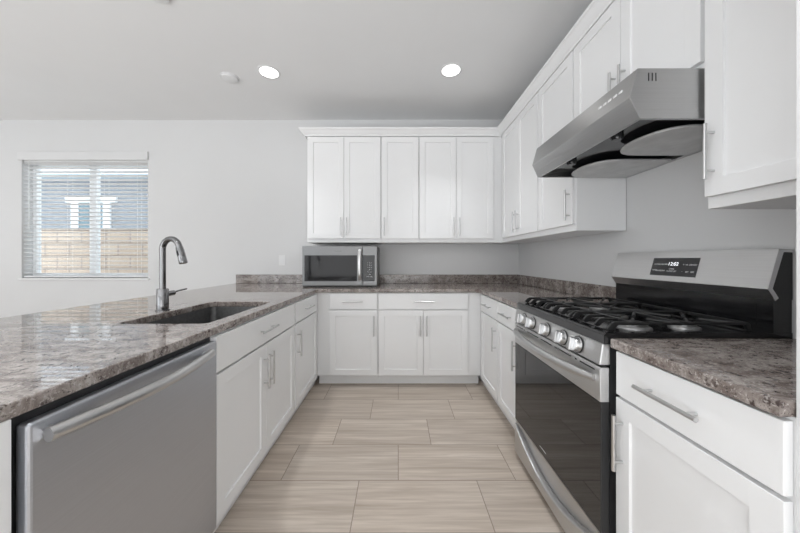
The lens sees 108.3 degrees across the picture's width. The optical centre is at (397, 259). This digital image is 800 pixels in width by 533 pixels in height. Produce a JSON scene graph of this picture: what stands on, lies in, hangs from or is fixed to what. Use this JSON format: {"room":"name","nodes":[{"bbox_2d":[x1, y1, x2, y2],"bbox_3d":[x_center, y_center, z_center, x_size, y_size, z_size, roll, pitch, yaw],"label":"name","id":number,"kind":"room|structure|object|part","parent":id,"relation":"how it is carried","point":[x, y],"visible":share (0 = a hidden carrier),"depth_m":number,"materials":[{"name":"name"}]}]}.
{"room":"kitchen","nodes":[
{"label":"kitchen","id":0,"kind":"room"},
{"bbox_2d":[0,120,518,317],"bbox_3d":[-2.112,-0.204,3.365,7.275,2.770,0.150,0,0,0],"label":"wall","id":1,"kind":"structure","parent":0,"point":[233,193],"depth_m":3.29,"materials":[{"name":"paint"}]},
{"bbox_2d":[18,277,149,279],"bbox_3d":[-3.567,0.224,3.331,1.477,0.022,0.118,0,0,0],"label":"trim","id":2,"kind":"structure","parent":1,"relation":"attached to","point":[32,278],"depth_m":3.27,"materials":[{"name":"white wood"}]},
{"bbox_2d":[33,165,147,275],"bbox_3d":[-3.567,-0.466,3.412,1.437,1.358,0.054,0,0,0],"label":"window","id":3,"kind":"structure","parent":1,"relation":"in","point":[36,202],"depth_m":3.39,"materials":[{"name":"white plastic"}]},
{"bbox_2d":[17,152,148,276],"bbox_3d":[-3.573,-0.506,3.313,1.474,1.427,0.090,0,0,0],"label":"window blind","id":4,"kind":"object","parent":3,"relation":"attached to","point":[30,158],"visible":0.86,"depth_m":3.32,"materials":[{"name":"white plastic"}]},
{"bbox_3d":[-3.567,0.198,3.330,1.425,0.018,0.052,0,0,0],"label":"rail","id":5,"kind":"part","parent":4,"relation":"part of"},
{"bbox_2d":[279,255,284,264],"bbox_3d":[-1.318,0.011,3.286,0.074,0.116,0.007,0,0,0],"label":"wall outlet","id":6,"kind":"object","parent":1,"relation":"attached to","point":[281,257],"visible":1,"depth_m":3.28,"materials":[{"name":"white plastic"}]},
{"bbox_2d":[307,137,381,243],"bbox_3d":[-0.555,-0.719,3.107,0.762,1.092,0.356,0,0,0],"label":"upper cabinet","id":7,"kind":"object","parent":1,"relation":"attached to","point":[344,173],"visible":0.99,"depth_m":2.97,"materials":[{"name":"white wood"}]},
{"bbox_3d":[-0.742,-0.735,2.975,0.370,1.044,0.020,0,0,0],"label":"door","id":8,"kind":"part","parent":7,"relation":"part of","materials":[{"name":"white wood"}]},
{"bbox_3d":[-0.367,-0.735,2.975,0.372,1.044,0.020,0,0,0],"label":"door","id":9,"kind":"part","parent":7,"relation":"part of","materials":[{"name":"white wood"}]},
{"bbox_2d":[298,0,614,138],"bbox_3d":[0.034,-1.300,1.921,2.077,0.071,2.731,0,0,0],"label":"crown molding","id":10,"kind":"structure","parent":7,"relation":"attached to","point":[596,9],"depth_m":2.72,"materials":[{"name":"white wood"}]},
{"bbox_2d":[236,275,517,282],"bbox_3d":[-0.241,0.223,3.279,3.188,0.100,0.020,0,0,0],"label":"backsplash","id":11,"kind":"structure","parent":1,"relation":"attached to","point":[239,278],"depth_m":3.27,"materials":[{"name":"stone"}]},
{"bbox_2d":[381,137,418,243],"bbox_3d":[0.021,-0.719,3.107,0.388,1.092,0.356,0,0,0],"label":"upper cabinet","id":12,"kind":"object","parent":1,"relation":"attached to","point":[399,155],"visible":1,"depth_m":2.97,"materials":[{"name":"white wood"}]},
{"bbox_2d":[418,137,501,243],"bbox_3d":[0.643,-0.719,3.107,0.856,1.092,0.356,0,0,0],"label":"upper cabinet","id":13,"kind":"object","parent":1,"relation":"attached to","point":[460,178],"visible":0.98,"depth_m":2.97,"materials":[{"name":"white wood"}]},
{"bbox_3d":[0.408,-0.735,2.975,0.374,1.044,0.020,0,0,0],"label":"door","id":14,"kind":"part","parent":13,"relation":"part of","materials":[{"name":"white wood"}]},
{"bbox_3d":[0.789,-0.735,2.975,0.380,1.044,0.020,0,0,0],"label":"door","id":15,"kind":"part","parent":13,"relation":"part of","materials":[{"name":"white wood"}]},
{"bbox_2d":[0,0,591,119],"bbox_3d":[-2.112,-1.664,-0.555,7.275,0.150,7.990,0,0,0],"label":"ceiling","id":16,"kind":"structure","parent":0,"point":[60,59],"depth_m":2.25,"materials":[{"name":"paint"}]},
{"bbox_2d":[153,0,171,3],"bbox_3d":[-1.440,-1.578,1.715,0.156,0.022,0.156,0,0,0],"label":"smoke detector","id":17,"kind":"object","parent":16,"relation":"attached to","point":[157,1],"visible":1,"depth_m":1.76,"materials":[{"name":"white plastic"}]},
{"bbox_2d":[220,72,239,83],"bbox_3d":[-1.469,-1.578,2.527,0.156,0.022,0.156,0,0,0],"label":"smoke detector","id":18,"kind":"object","parent":16,"relation":"attached to","point":[228,77],"visible":1,"depth_m":2.50,"materials":[{"name":"white plastic"}]},
{"bbox_2d":[257,65,280,78],"bbox_3d":[-1.095,-1.586,2.453,0.186,0.006,0.186,0,0,0],"label":"recessed light","id":19,"kind":"object","parent":16,"relation":"in","point":[267,71],"visible":1,"depth_m":2.45,"materials":[{"name":"white plastic"}]},
{"bbox_2d":[259,67,277,77],"bbox_3d":[-1.095,-1.587,2.453,0.149,0.002,0.149,0,0,0],"label":"diffuser","id":20,"kind":"object","parent":19,"relation":"attached to","point":[267,72],"depth_m":2.45,"materials":[{"name":"white plastic"}]},
{"bbox_2d":[440,63,461,76],"bbox_3d":[0.445,-1.586,2.428,0.186,0.006,0.186,0,0,0],"label":"recessed light","id":21,"kind":"object","parent":16,"relation":"in","point":[450,69],"visible":1,"depth_m":2.42,"materials":[{"name":"white plastic"}]},
{"bbox_2d":[442,65,459,75],"bbox_3d":[0.445,-1.587,2.428,0.149,0.002,0.149,0,0,0],"label":"diffuser","id":22,"kind":"object","parent":21,"relation":"attached to","point":[447,70],"depth_m":2.43,"materials":[{"name":"white plastic"}]},
{"bbox_2d":[215,377,564,532],"bbox_3d":[-2.112,1.241,-0.555,7.275,0.120,7.990,0,0,0],"label":"floor","id":23,"kind":"structure","parent":0,"point":[351,457],"depth_m":1.62,"materials":[{"name":"tile"}]},
{"bbox_2d":[0,419,10,532],"bbox_3d":[-1.042,0.743,0.366,0.610,0.876,0.371,0,0,0],"label":"end panel","id":24,"kind":"object","parent":23,"relation":"on","point":[5,427],"visible":1,"depth_m":0.54,"materials":[{"name":"white wood"}]},
{"bbox_2d":[11,337,215,532],"bbox_3d":[-0.992,0.746,0.857,0.676,0.871,0.591,0,0,0],"label":"dishwasher","id":25,"kind":"object","parent":23,"relation":"on","point":[133,450],"visible":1,"depth_m":0.76,"materials":[{"name":"silver metal"}]},
{"bbox_3d":[-0.688,0.354,0.838,0.068,0.031,0.516,0,0,0],"label":"handle","id":26,"kind":"part","parent":25,"relation":"part of","materials":[{"name":"metal"}]},
{"bbox_2d":[210,303,294,532],"bbox_3d":[-1.022,0.743,1.608,0.656,0.876,0.903,0,0,0],"label":"base cabinet","id":27,"kind":"object","parent":23,"relation":"on","point":[255,358],"visible":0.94,"depth_m":1.43,"materials":[{"name":"white wood"}]},
{"bbox_3d":[-0.740,0.769,1.382,0.020,0.600,0.436,0,0,0],"label":"door","id":28,"kind":"part","parent":27,"relation":"part of","materials":[{"name":"white wood"}]},
{"bbox_3d":[-0.740,0.386,1.603,0.020,0.146,0.878,0,0,0],"label":"drawer","id":29,"kind":"part","parent":27,"relation":"part of","materials":[{"name":"white wood"}]},
{"bbox_3d":[-0.712,0.609,1.573,0.036,0.185,0.012,0,0,0],"label":"handle","id":30,"kind":"part","parent":27,"relation":"part of","materials":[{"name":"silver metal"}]},
{"bbox_3d":[-0.712,0.386,1.603,0.036,0.012,0.185,0,0,0],"label":"handle","id":31,"kind":"part","parent":27,"relation":"part of","materials":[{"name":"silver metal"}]},
{"bbox_3d":[-0.712,0.609,1.631,0.036,0.185,0.012,0,0,0],"label":"handle","id":32,"kind":"part","parent":27,"relation":"part of","materials":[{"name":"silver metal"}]},
{"bbox_3d":[-0.740,0.769,1.823,0.020,0.600,0.438,0,0,0],"label":"door","id":33,"kind":"part","parent":27,"relation":"part of","materials":[{"name":"white wood"}]},
{"bbox_2d":[287,293,318,423],"bbox_3d":[-1.022,0.743,2.672,0.656,0.876,1.224,0,0,0],"label":"base cabinet","id":34,"kind":"object","parent":23,"relation":"on","point":[305,324],"visible":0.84,"depth_m":2.30,"materials":[{"name":"white wood"}]},
{"bbox_3d":[-0.712,0.609,2.097,0.036,0.185,0.012,0,0,0],"label":"handle","id":35,"kind":"part","parent":34,"relation":"part of","materials":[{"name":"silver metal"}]},
{"bbox_3d":[-0.740,0.386,2.336,0.020,0.146,0.539,0,0,0],"label":"drawer","id":36,"kind":"part","parent":34,"relation":"part of","materials":[{"name":"white wood"}]},
{"bbox_3d":[-0.740,0.769,2.336,0.020,0.600,0.539,0,0,0],"label":"door","id":37,"kind":"part","parent":34,"relation":"part of","materials":[{"name":"white wood"}]},
{"bbox_2d":[317,293,378,382],"bbox_3d":[-0.467,0.743,2.954,0.566,0.876,0.661,0,0,0],"label":"base cabinet","id":38,"kind":"object","parent":23,"relation":"on","point":[347,323],"visible":0.92,"depth_m":2.67,"materials":[{"name":"white wood"}]},
{"bbox_3d":[-0.412,0.386,2.670,0.439,0.146,0.020,0,0,0],"label":"drawer","id":39,"kind":"part","parent":38,"relation":"part of","materials":[{"name":"white wood"}]},
{"bbox_3d":[-0.412,0.769,2.670,0.439,0.600,0.020,0,0,0],"label":"door","id":40,"kind":"part","parent":38,"relation":"part of","materials":[{"name":"white wood"}]},
{"bbox_2d":[378,293,479,382],"bbox_3d":[0.291,0.743,2.954,0.947,0.876,0.661,0,0,0],"label":"base cabinet","id":41,"kind":"object","parent":23,"relation":"on","point":[423,337],"visible":0.97,"depth_m":2.67,"materials":[{"name":"white wood"}]},
{"bbox_3d":[0.026,0.769,2.670,0.411,0.600,0.020,0,0,0],"label":"door","id":42,"kind":"part","parent":41,"relation":"part of","materials":[{"name":"white wood"}]},
{"bbox_3d":[0.233,0.386,2.670,0.824,0.146,0.020,0,0,0],"label":"drawer","id":43,"kind":"part","parent":41,"relation":"part of","materials":[{"name":"white wood"}]},
{"bbox_3d":[0.263,0.609,2.642,0.012,0.185,0.036,0,0,0],"label":"handle","id":44,"kind":"part","parent":41,"relation":"part of","materials":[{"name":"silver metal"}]},
{"bbox_3d":[0.441,0.769,2.670,0.409,0.600,0.020,0,0,0],"label":"door","id":45,"kind":"part","parent":41,"relation":"part of","materials":[{"name":"white wood"}]},
{"bbox_2d":[478,293,505,415],"bbox_3d":[1.040,0.743,2.725,0.661,0.876,1.119,0,0,0],"label":"base cabinet","id":46,"kind":"object","parent":23,"relation":"on","point":[489,321],"visible":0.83,"depth_m":2.38,"materials":[{"name":"white wood"}]},
{"bbox_2d":[0,283,607,422],"bbox_3d":[-0.238,0.289,1.724,3.224,0.032,3.129,0,0,0],"label":"countertop","id":47,"kind":"structure","parent":46,"relation":"on","point":[46,357],"depth_m":1.14,"materials":[{"name":"stone"}]},
{"bbox_2d":[155,236,187,310],"bbox_3d":[-1.233,0.075,1.575,0.139,0.395,0.266,0,0,-37],"label":"faucet","id":48,"kind":"object","parent":47,"relation":"on","point":[163,293],"visible":1,"depth_m":1.53,"materials":[{"name":"silver metal"}]},
{"bbox_3d":[-1.204,0.019,1.532,0.139,0.283,0.030,0,0,13],"label":"spout","id":49,"kind":"part","parent":48,"relation":"part of","materials":[{"name":"silver metal"}]},
{"bbox_3d":[-1.258,0.186,1.645,0.029,0.032,0.150,0,0,0],"label":"lever","id":50,"kind":"part","parent":48,"relation":"part of","materials":[{"name":"silver metal"}]},
{"bbox_2d":[145,307,254,323],"bbox_3d":[-1.008,0.413,1.545,0.429,0.215,0.678,0,0,0],"label":"sink","id":51,"kind":"object","parent":47,"relation":"in","point":[210,314],"visible":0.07,"depth_m":1.78,"materials":[{"name":"metal"}]},
{"bbox_2d":[302,246,379,286],"bbox_3d":[-0.572,0.072,3.006,0.732,0.402,0.449,0,0,0],"label":"microwave","id":52,"kind":"object","parent":47,"relation":"on","point":[322,266],"visible":1,"depth_m":2.83,"materials":[{"name":"silver metal"}]},
{"bbox_3d":[-0.373,0.053,2.804,0.030,0.307,0.046,0,0,0],"label":"handle","id":53,"kind":"part","parent":52,"relation":"part of","materials":[{"name":"metal"}]},
{"bbox_3d":[-0.288,0.088,2.830,0.120,0.254,0.002,0,0,0],"label":"keypad panel","id":54,"kind":"part","parent":52,"relation":"part of","materials":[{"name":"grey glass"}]},
{"bbox_3d":[-0.277,0.065,2.845,0.142,0.388,0.030,0,0,0],"label":"control panel","id":55,"kind":"part","parent":52,"relation":"part of","materials":[{"name":"metal"}]},
{"bbox_3d":[0.755,0.386,2.385,0.020,0.146,0.430,0,0,0],"label":"drawer","id":56,"kind":"part","parent":46,"relation":"part of","materials":[{"name":"white wood"}]},
{"bbox_3d":[0.755,0.769,2.385,0.020,0.600,0.430,0,0,0],"label":"door","id":57,"kind":"part","parent":46,"relation":"part of","materials":[{"name":"white wood"}]},
{"bbox_3d":[0.727,0.609,2.198,0.036,0.185,0.012,0,0,0],"label":"handle","id":58,"kind":"part","parent":46,"relation":"part of","materials":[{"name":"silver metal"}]},
{"bbox_2d":[497,301,517,429],"bbox_3d":[1.040,0.743,1.962,0.661,0.876,0.404,0,0,0],"label":"base cabinet","id":59,"kind":"object","parent":23,"relation":"on","point":[506,313],"visible":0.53,"depth_m":1.99,"materials":[{"name":"white wood"}]},
{"bbox_3d":[0.727,0.386,1.975,0.036,0.012,0.185,0,0,0],"label":"handle","id":60,"kind":"part","parent":59,"relation":"part of","materials":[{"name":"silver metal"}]},
{"bbox_3d":[0.755,0.386,1.974,0.020,0.146,0.373,0,0,0],"label":"drawer","id":61,"kind":"part","parent":59,"relation":"part of","materials":[{"name":"white wood"}]},
{"bbox_3d":[0.727,0.609,1.815,0.036,0.185,0.012,0,0,0],"label":"handle","id":62,"kind":"part","parent":59,"relation":"part of","materials":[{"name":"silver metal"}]},
{"bbox_2d":[513,249,793,532],"bbox_3d":[1.002,0.572,1.369,0.739,1.218,0.735,0,0,0],"label":"gas range","id":63,"kind":"object","parent":23,"relation":"on","point":[565,359],"visible":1,"depth_m":1.19,"materials":[{"name":"silver metal"}]},
{"bbox_3d":[0.685,0.332,1.614,0.047,0.060,0.058,0,0,0],"label":"knob","id":64,"kind":"part","parent":63,"relation":"part of","materials":[{"name":"metal"}]},
{"bbox_3d":[0.685,0.332,1.512,0.047,0.060,0.058,0,0,0],"label":"knob","id":65,"kind":"part","parent":63,"relation":"part of","materials":[{"name":"metal"}]},
{"bbox_3d":[0.685,0.332,1.369,0.047,0.060,0.058,0,0,0],"label":"knob","id":66,"kind":"part","parent":63,"relation":"part of","materials":[{"name":"metal"}]},
{"bbox_3d":[0.670,0.423,1.369,0.073,0.038,0.695,0,0,0],"label":"handle","id":67,"kind":"part","parent":63,"relation":"part of","materials":[{"name":"metal"}]},
{"bbox_3d":[0.706,0.726,1.369,0.005,0.455,0.729,0,0,0],"label":"door glass","id":68,"kind":"part","parent":63,"relation":"part of","materials":[{"name":"black glass"}]},
{"bbox_3d":[0.733,1.052,1.369,0.008,0.187,0.731,0,0,0],"label":"drawer","id":69,"kind":"part","parent":63,"relation":"part of","materials":[{"name":"metal"}]},
{"bbox_3d":[0.685,0.332,1.232,0.047,0.060,0.058,0,0,0],"label":"knob","id":70,"kind":"part","parent":63,"relation":"part of","materials":[{"name":"metal"}]},
{"bbox_3d":[0.719,0.332,1.369,0.037,0.074,0.731,0,0,0],"label":"control panel","id":71,"kind":"part","parent":63,"relation":"part of","materials":[{"name":"metal"}]},
{"bbox_3d":[0.685,0.332,1.130,0.047,0.060,0.058,0,0,0],"label":"knob","id":72,"kind":"part","parent":63,"relation":"part of","materials":[{"name":"metal"}]},
{"bbox_3d":[0.723,0.666,1.369,0.029,0.577,0.729,0,0,0],"label":"oven door","id":73,"kind":"part","parent":63,"relation":"part of","materials":[{"name":"black glass"}]},
{"bbox_3d":[1.012,0.261,1.369,0.128,0.017,0.128,0,0,0],"label":"burner","id":74,"kind":"part","parent":63,"relation":"part of","materials":[{"name":"metal"}]},
{"bbox_3d":[0.927,0.261,1.139,0.118,0.017,0.118,0,0,0],"label":"burner","id":75,"kind":"part","parent":63,"relation":"part of","materials":[{"name":"metal"}]},
{"bbox_2d":[518,302,792,343],"bbox_3d":[1.044,0.276,1.369,0.654,0.038,0.731,0,0,0],"label":"cooktop","id":76,"kind":"object","parent":63,"relation":"in","point":[587,330],"depth_m":1.11,"materials":[{"name":"black metal"}]},
{"bbox_3d":[1.128,0.261,1.139,0.100,0.017,0.100,0,0,0],"label":"burner","id":77,"kind":"part","parent":63,"relation":"part of","materials":[{"name":"metal"}]},
{"bbox_3d":[1.306,0.201,1.369,0.003,0.080,0.631,0,0,0],"label":"splash panel","id":78,"kind":"part","parent":63,"relation":"part of","materials":[{"name":"black metal"}]},
{"bbox_3d":[1.328,0.054,1.004,0.089,0.181,0.005,0,0,0],"label":"trim","id":79,"kind":"part","parent":63,"relation":"part of","materials":[{"name":"metal"}]},
{"bbox_2d":[611,351,795,532],"bbox_3d":[1.040,0.743,0.775,0.661,0.876,0.441,0,0,0],"label":"base cabinet","id":80,"kind":"object","parent":23,"relation":"on","point":[688,456],"visible":0.89,"depth_m":0.73,"materials":[{"name":"white wood"}]},
{"bbox_3d":[0.727,0.609,0.959,0.036,0.185,0.012,0,0,0],"label":"handle","id":81,"kind":"part","parent":80,"relation":"part of","materials":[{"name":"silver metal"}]},
{"bbox_3d":[0.727,0.386,0.786,0.036,0.012,0.185,0,0,0],"label":"handle","id":82,"kind":"part","parent":80,"relation":"part of","materials":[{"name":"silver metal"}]},
{"bbox_2d":[611,339,795,416],"bbox_3d":[1.054,0.289,0.777,0.640,0.032,0.442,0,0,0],"label":"countertop","id":83,"kind":"structure","parent":80,"relation":"on","point":[759,373],"depth_m":0.76,"materials":[{"name":"stone"}]},
{"bbox_2d":[519,151,795,338],"bbox_3d":[1.450,-0.204,-0.555,0.150,2.770,7.690,0,0,0],"label":"wall","id":84,"kind":"structure","parent":0,"point":[667,210],"depth_m":1.48,"materials":[{"name":"paint"}]},
{"bbox_2d":[496,93,578,243],"bbox_3d":[1.194,-0.719,2.730,0.356,1.092,1.109,0,0,0],"label":"upper cabinet","id":85,"kind":"object","parent":84,"relation":"attached to","point":[520,140],"visible":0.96,"depth_m":2.50,"materials":[{"name":"white wood"}]},
{"bbox_3d":[1.062,-0.735,2.739,0.020,1.044,0.363,0,0,0],"label":"door","id":86,"kind":"part","parent":85,"relation":"part of","materials":[{"name":"white wood"}]},
{"bbox_3d":[1.034,-0.333,2.525,0.036,0.185,0.012,0,0,0],"label":"handle","id":87,"kind":"part","parent":85,"relation":"part of","materials":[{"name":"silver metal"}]},
{"bbox_3d":[1.062,-0.735,2.368,0.020,1.044,0.371,0,0,0],"label":"door","id":88,"kind":"part","parent":85,"relation":"part of","materials":[{"name":"white wood"}]},
{"bbox_2d":[518,275,615,301],"bbox_3d":[1.364,0.223,2.526,0.020,0.100,1.527,0,0,0],"label":"backsplash","id":89,"kind":"structure","parent":84,"relation":"attached to","point":[570,287],"depth_m":2.25,"materials":[{"name":"stone"}]},
{"bbox_2d":[538,51,625,235],"bbox_3d":[1.194,-0.719,1.956,0.356,1.092,0.437,0,0,0],"label":"upper cabinet","id":90,"kind":"object","parent":84,"relation":"attached to","point":[566,206],"visible":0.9,"depth_m":1.80,"materials":[{"name":"white wood"}]},
{"bbox_3d":[1.062,-0.735,1.956,0.020,1.044,0.423,0,0,0],"label":"door","id":91,"kind":"part","parent":90,"relation":"part of","materials":[{"name":"white wood"}]},
{"bbox_3d":[1.034,-0.333,1.773,0.036,0.185,0.012,0,0,0],"label":"handle","id":92,"kind":"part","parent":90,"relation":"part of","materials":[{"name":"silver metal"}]},
{"bbox_2d":[532,68,704,177],"bbox_3d":[1.089,-0.574,1.367,0.569,0.178,0.730,0,0,0],"label":"range hood","id":93,"kind":"object","parent":84,"relation":"attached to","point":[654,117],"visible":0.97,"depth_m":1.17,"materials":[{"name":"metal"}]},
{"bbox_3d":[0.900,-0.502,1.498,0.044,0.026,0.044,0,0,0],"label":"lamp bulb","id":94,"kind":"part","parent":93,"relation":"part of","materials":[{"name":"clear glass"}]},
{"bbox_3d":[0.900,-0.502,1.188,0.044,0.026,0.044,0,0,0],"label":"lamp bulb","id":95,"kind":"part","parent":93,"relation":"part of","materials":[{"name":"clear glass"}]},
{"bbox_2d":[574,0,704,118],"bbox_3d":[1.194,-0.965,1.369,0.356,0.600,0.736,0,0,0],"label":"upper cabinet","id":96,"kind":"object","parent":84,"relation":"attached to","point":[631,35],"visible":0.51,"depth_m":1.29,"materials":[{"name":"white wood"}]},
{"bbox_3d":[1.062,-0.973,1.551,0.020,0.568,0.360,0,0,0],"label":"door","id":97,"kind":"part","parent":96,"relation":"part of","materials":[{"name":"white wood"}]},
{"bbox_3d":[1.034,-0.809,1.399,0.036,0.185,0.012,0,0,0],"label":"handle","id":98,"kind":"part","parent":96,"relation":"part of","materials":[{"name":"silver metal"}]},
{"bbox_3d":[1.034,-0.809,1.339,0.036,0.185,0.012,0,0,0],"label":"handle","id":99,"kind":"part","parent":96,"relation":"part of","materials":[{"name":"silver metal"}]},
{"bbox_3d":[1.062,-0.973,1.187,0.020,0.568,0.361,0,0,0],"label":"door","id":100,"kind":"part","parent":96,"relation":"part of","materials":[{"name":"white wood"}]},
{"bbox_2d":[702,0,795,208],"bbox_3d":[1.194,-0.719,0.777,0.356,1.092,0.445,0,0,0],"label":"upper cabinet","id":101,"kind":"object","parent":84,"relation":"attached to","point":[749,127],"visible":0.98,"depth_m":0.88,"materials":[{"name":"white wood"}]},
{"bbox_3d":[1.034,-0.359,0.963,0.036,0.185,0.012,0,0,0],"label":"handle","id":102,"kind":"part","parent":101,"relation":"part of","materials":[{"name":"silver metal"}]},
{"bbox_2d":[796,0,799,532],"bbox_3d":[1.067,-0.203,0.476,0.613,2.769,0.152,0,0,0],"label":"wall","id":103,"kind":"structure","parent":0,"point":[797,1],"depth_m":0.55,"materials":[{"name":"paint"}]},
{"bbox_3d":[-4.000,1.291,11.720,20.000,0.180,16.560,0,0,0],"label":"ground","id":104,"kind":"structure","parent":0,"visible":0},
{"bbox_2d":[41,229,147,272],"bbox_3d":[-4.250,0.346,4.835,10.500,1.710,0.180,0,0,0],"label":"wall","id":105,"kind":"structure","parent":104,"relation":"on","point":[42,230],"depth_m":4.75,"materials":[{"name":"beige brick"}]},
{"bbox_2d":[41,169,147,227],"bbox_3d":[-7.250,-1.099,10.375,13.100,4.600,5.650,0,0,0],"label":"neighbor house","id":106,"kind":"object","parent":104,"relation":"on","point":[42,202],"visible":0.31,"depth_m":8.00,"materials":[{"name":"blue-grey painted lap siding"},{"name":"white painted trim"},{"name":"glass"}]},
{"bbox_3d":[-8.460,-0.679,7.985,0.680,1.760,0.030,0,0,0],"label":"pane","id":107,"kind":"part","parent":106,"relation":"part of","materials":[{"name":"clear glass"}]}
]}

